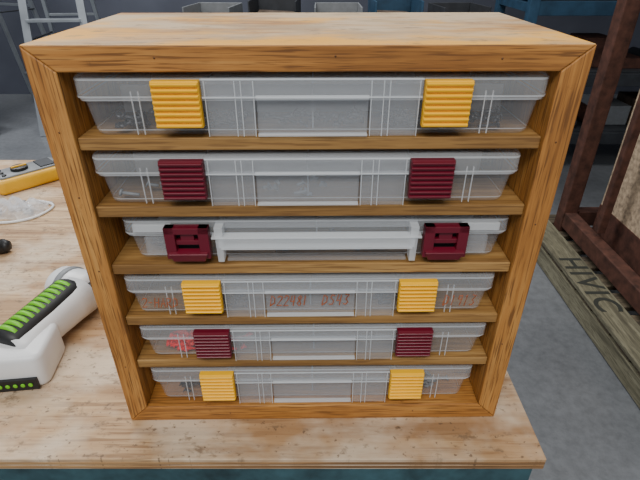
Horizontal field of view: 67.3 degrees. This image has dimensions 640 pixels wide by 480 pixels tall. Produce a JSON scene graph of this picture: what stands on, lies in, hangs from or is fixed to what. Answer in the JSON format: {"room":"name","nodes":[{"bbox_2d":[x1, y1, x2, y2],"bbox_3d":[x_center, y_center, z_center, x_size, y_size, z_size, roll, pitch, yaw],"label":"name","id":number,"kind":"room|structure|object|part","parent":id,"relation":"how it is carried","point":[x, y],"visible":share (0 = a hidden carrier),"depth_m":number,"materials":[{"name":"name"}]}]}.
{"room":"workshop","nodes":[
{"label":"workshop","id":0,"kind":"room"},
{"bbox_2d":[0,94,639,479],"bbox_3d":[0.000,0.071,2.606,9.000,0.100,7.600,0,31,0],"label":"floor","id":1,"kind":"structure","parent":0,"point":[585,423],"depth_m":1.78,"materials":[{"name":"concrete"}]},
{"bbox_2d":[0,0,46,100],"bbox_3d":[-2.874,-2.162,3.969,0.640,2.338,0.926,12,33,20],"label":"step ladder","id":2,"kind":"object","parent":1,"relation":"on","point":[30,4],"visible":0.56,"depth_m":4.53,"materials":[{"name":"metal"}]},
{"bbox_2d":[17,0,99,136],"bbox_3d":[-2.148,-1.909,3.984,0.560,1.888,0.826,-4,31,-6],"label":"step ladder","id":3,"kind":"object","parent":1,"relation":"on","point":[22,4],"visible":0.41,"depth_m":3.86,"materials":[{"name":"metal"}]},
{"bbox_2d":[0,160,545,479],"bbox_3d":[-0.497,0.383,1.150,1.505,0.860,0.909,0,31,0],"label":"work table","id":4,"kind":"object","parent":1,"relation":"on","point":[78,425],"visible":0.34,"depth_m":0.57,"materials":[{"name":"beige plywood wood"}]},
{"bbox_2d":[0,239,11,253],"bbox_3d":[-0.680,0.025,0.884,0.200,0.027,0.027,-9,32,-15],"label":"screwdriver","id":5,"kind":"object","parent":4,"relation":"on","point":[5,245],"visible":1,"depth_m":0.90,"materials":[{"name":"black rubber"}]},
{"bbox_2d":[0,195,54,223],"bbox_3d":[-0.700,-0.071,1.040,0.221,0.032,0.108,-4,31,-6],"label":"bag","id":6,"kind":"object","parent":4,"relation":"on","point":[16,209],"visible":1,"depth_m":1.03,"materials":[{"name":"clear transparent plastic"}]},
{"bbox_2d":[0,157,58,194],"bbox_3d":[-0.715,-0.164,1.178,0.085,0.050,0.160,26,39,36],"label":"yellow multimeter","id":7,"kind":"object","parent":4,"relation":"on","point":[22,176],"visible":0.87,"depth_m":1.15,"materials":[{"name":"yellow plastic"},{"name":"grey plastic"},{"name":"black rubber"}]},
{"bbox_2d":[0,266,96,391],"bbox_3d":[-0.408,0.113,0.690,0.125,0.075,0.228,4,31,6],"label":"tool","id":8,"kind":"object","parent":4,"relation":"on","point":[32,347],"visible":0.98,"depth_m":0.65,"materials":[{"name":"white plastic"}]},
{"bbox_3d":[-0.412,0.188,0.617,0.096,0.018,0.007,-4,31,-6],"label":"indicator panel","id":9,"kind":"part","parent":8,"relation":"part of","materials":[{"name":"black plastic"}]},
{"bbox_3d":[-0.497,0.395,1.148,1.485,0.842,0.886,0,31,0],"label":"steel frame","id":10,"kind":"part","parent":4,"relation":"part of","materials":[{"name":"teal paint"}]},
{"bbox_2d":[19,12,595,419],"bbox_3d":[-0.009,-0.024,0.575,0.443,0.428,0.227,0,31,-1],"label":"storage cabinet","id":11,"kind":"object","parent":4,"relation":"on","point":[312,359],"visible":0.81,"depth_m":0.49,"materials":[{"name":"brown wood"}]},
{"bbox_2d":[119,158,455,199],"bbox_3d":[-0.012,-0.104,0.516,0.381,0.049,0.218,0,31,-1],"label":"organizer box","id":12,"kind":"object","parent":11,"relation":"on","point":[429,178],"visible":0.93,"depth_m":0.42,"materials":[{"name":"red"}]},
{"bbox_2d":[166,327,433,357],"bbox_3d":[-0.008,0.062,0.616,0.381,0.048,0.218,0,31,-1],"label":"organizer box","id":13,"kind":"object","parent":11,"relation":"on","point":[410,341],"visible":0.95,"depth_m":0.52,"materials":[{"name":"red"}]},
{"bbox_2d":[114,79,503,128],"bbox_3d":[-0.007,-0.161,0.482,0.389,0.051,0.218,0,31,-1],"label":"organizer box","id":14,"kind":"object","parent":11,"relation":"on","point":[446,102],"visible":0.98,"depth_m":0.39,"materials":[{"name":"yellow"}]},
{"bbox_2d":[142,279,476,313],"bbox_3d":[-0.011,0.007,0.583,0.381,0.050,0.218,0,31,-1],"label":"organizer box","id":15,"kind":"object","parent":11,"relation":"on","point":[412,295],"visible":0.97,"depth_m":0.49,"materials":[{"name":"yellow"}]},
{"bbox_2d":[78,79,540,149],"bbox_3d":[-0.009,-0.139,0.507,0.396,0.011,0.219,0,31,-1],"label":"shelf","id":16,"kind":"object","parent":11,"relation":"attached to","point":[519,128],"depth_m":0.44,"materials":[{"name":"brown wood"}]},
{"bbox_2d":[96,149,523,216],"bbox_3d":[-0.009,-0.083,0.540,0.396,0.011,0.219,0,31,-1],"label":"shelf","id":17,"kind":"object","parent":11,"relation":"attached to","point":[360,182],"depth_m":0.48,"materials":[{"name":"brown wood"}]},
{"bbox_2d":[151,223,469,261],"bbox_3d":[-0.004,-0.051,0.553,0.375,0.048,0.223,0,31,-1],"label":"organizer box","id":18,"kind":"object","parent":11,"relation":"on","point":[440,241],"visible":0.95,"depth_m":0.46,"materials":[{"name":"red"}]},
{"bbox_3d":[-0.011,-0.081,0.670,0.395,0.378,0.004,0,31,-1],"label":"panel","id":19,"kind":"part","parent":11,"relation":"part of","materials":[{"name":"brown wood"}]},
{"bbox_2d":[112,215,509,273],"bbox_3d":[-0.009,-0.028,0.573,0.396,0.011,0.219,0,31,-1],"label":"shelf","id":20,"kind":"object","parent":11,"relation":"attached to","point":[240,244],"depth_m":0.50,"materials":[{"name":"brown wood"}]},
{"bbox_2d":[137,322,486,366],"bbox_3d":[-0.009,0.083,0.639,0.396,0.011,0.219,0,31,-1],"label":"shelf","id":21,"kind":"object","parent":11,"relation":"attached to","point":[309,344],"depth_m":0.56,"materials":[{"name":"brown wood"}]},
{"bbox_2d":[126,272,497,324],"bbox_3d":[-0.009,0.029,0.607,0.396,0.011,0.219,0,31,-1],"label":"shelf","id":22,"kind":"object","parent":11,"relation":"attached to","point":[360,307],"depth_m":0.53,"materials":[{"name":"brown wood"}]},
{"bbox_2d":[179,369,447,400],"bbox_3d":[-0.010,0.119,0.653,0.377,0.055,0.218,0,31,-1],"label":"organizer box","id":23,"kind":"object","parent":11,"relation":"in","point":[403,383],"visible":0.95,"depth_m":0.56,"materials":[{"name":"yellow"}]},
{"bbox_2d":[494,0,639,143],"bbox_3d":[2.210,-1.506,3.294,1.840,1.900,0.660,0,31,0],"label":"storage rack","id":24,"kind":"object","parent":1,"relation":"on","point":[621,108],"visible":0.21,"depth_m":3.23,"materials":[{"name":"metal"}]},
{"bbox_2d":[537,215,639,407],"bbox_3d":[1.613,0.249,2.072,1.045,0.132,1.400,0,31,0],"label":"wooden beam","id":25,"kind":"structure","parent":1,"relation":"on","point":[603,314],"depth_m":1.98,"materials":[{"name":"brown wood"}]},
{"bbox_2d":[553,0,639,314],"bbox_3d":[1.606,-0.625,1.596,0.758,1.900,1.050,0,31,0],"label":"steel frame","id":26,"kind":"object","parent":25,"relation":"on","point":[612,244],"visible":0.97,"depth_m":2.10,"materials":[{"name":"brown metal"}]},
{"bbox_3d":[1.360,-0.232,1.772,0.030,1.045,0.860,0,31,0],"label":"chipboard panel","id":27,"kind":"part","parent":26,"relation":"part of","materials":[{"name":"wood"}]},
{"bbox_3d":[0.150,-0.857,3.158,2.100,0.925,0.750,0,31,0],"label":"workbench","id":28,"kind":"object","parent":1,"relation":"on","visible":0},
{"bbox_2d":[182,2,242,12],"bbox_3d":[-0.600,-1.250,2.748,0.260,0.170,0.300,3,31,5],"label":"bin","id":29,"kind":"object","parent":28,"relation":"on","point":[200,7],"visible":0.21,"depth_m":2.83,"materials":[{"name":"grey plastic"}]},
{"bbox_2d":[248,0,300,12],"bbox_3d":[-0.250,-1.263,2.741,0.260,0.200,0.300,1,31,2],"label":"bin","id":30,"kind":"object","parent":28,"relation":"on","point":[254,6],"visible":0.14,"depth_m":2.82,"materials":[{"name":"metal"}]},
{"bbox_2d":[314,2,362,12],"bbox_3d":[0.100,-1.250,2.748,0.260,0.170,0.300,0,31,0],"label":"bin","id":31,"kind":"object","parent":28,"relation":"on","point":[320,7],"visible":0.2,"depth_m":2.84,"materials":[{"name":"grey plastic"}]},
{"bbox_2d":[368,0,423,11],"bbox_3d":[0.420,-1.263,2.741,0.260,0.200,0.300,-1,31,-2],"label":"bin","id":32,"kind":"object","parent":28,"relation":"on","point":[373,5],"visible":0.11,"depth_m":2.82,"materials":[{"name":"blue paint"}]},
{"bbox_2d":[428,2,491,11],"bbox_3d":[0.780,-1.250,2.748,0.260,0.170,0.300,-3,31,-5],"label":"bin","id":33,"kind":"object","parent":28,"relation":"on","point":[444,6],"visible":0.22,"depth_m":2.83,"materials":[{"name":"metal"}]},
{"bbox_2d":[0,0,639,93],"bbox_3d":[0.000,-3.272,4.394,9.000,3.800,0.100,0,31,0],"label":"wall","id":34,"kind":"structure","parent":0,"point":[12,81],"depth_m":4.92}
]}

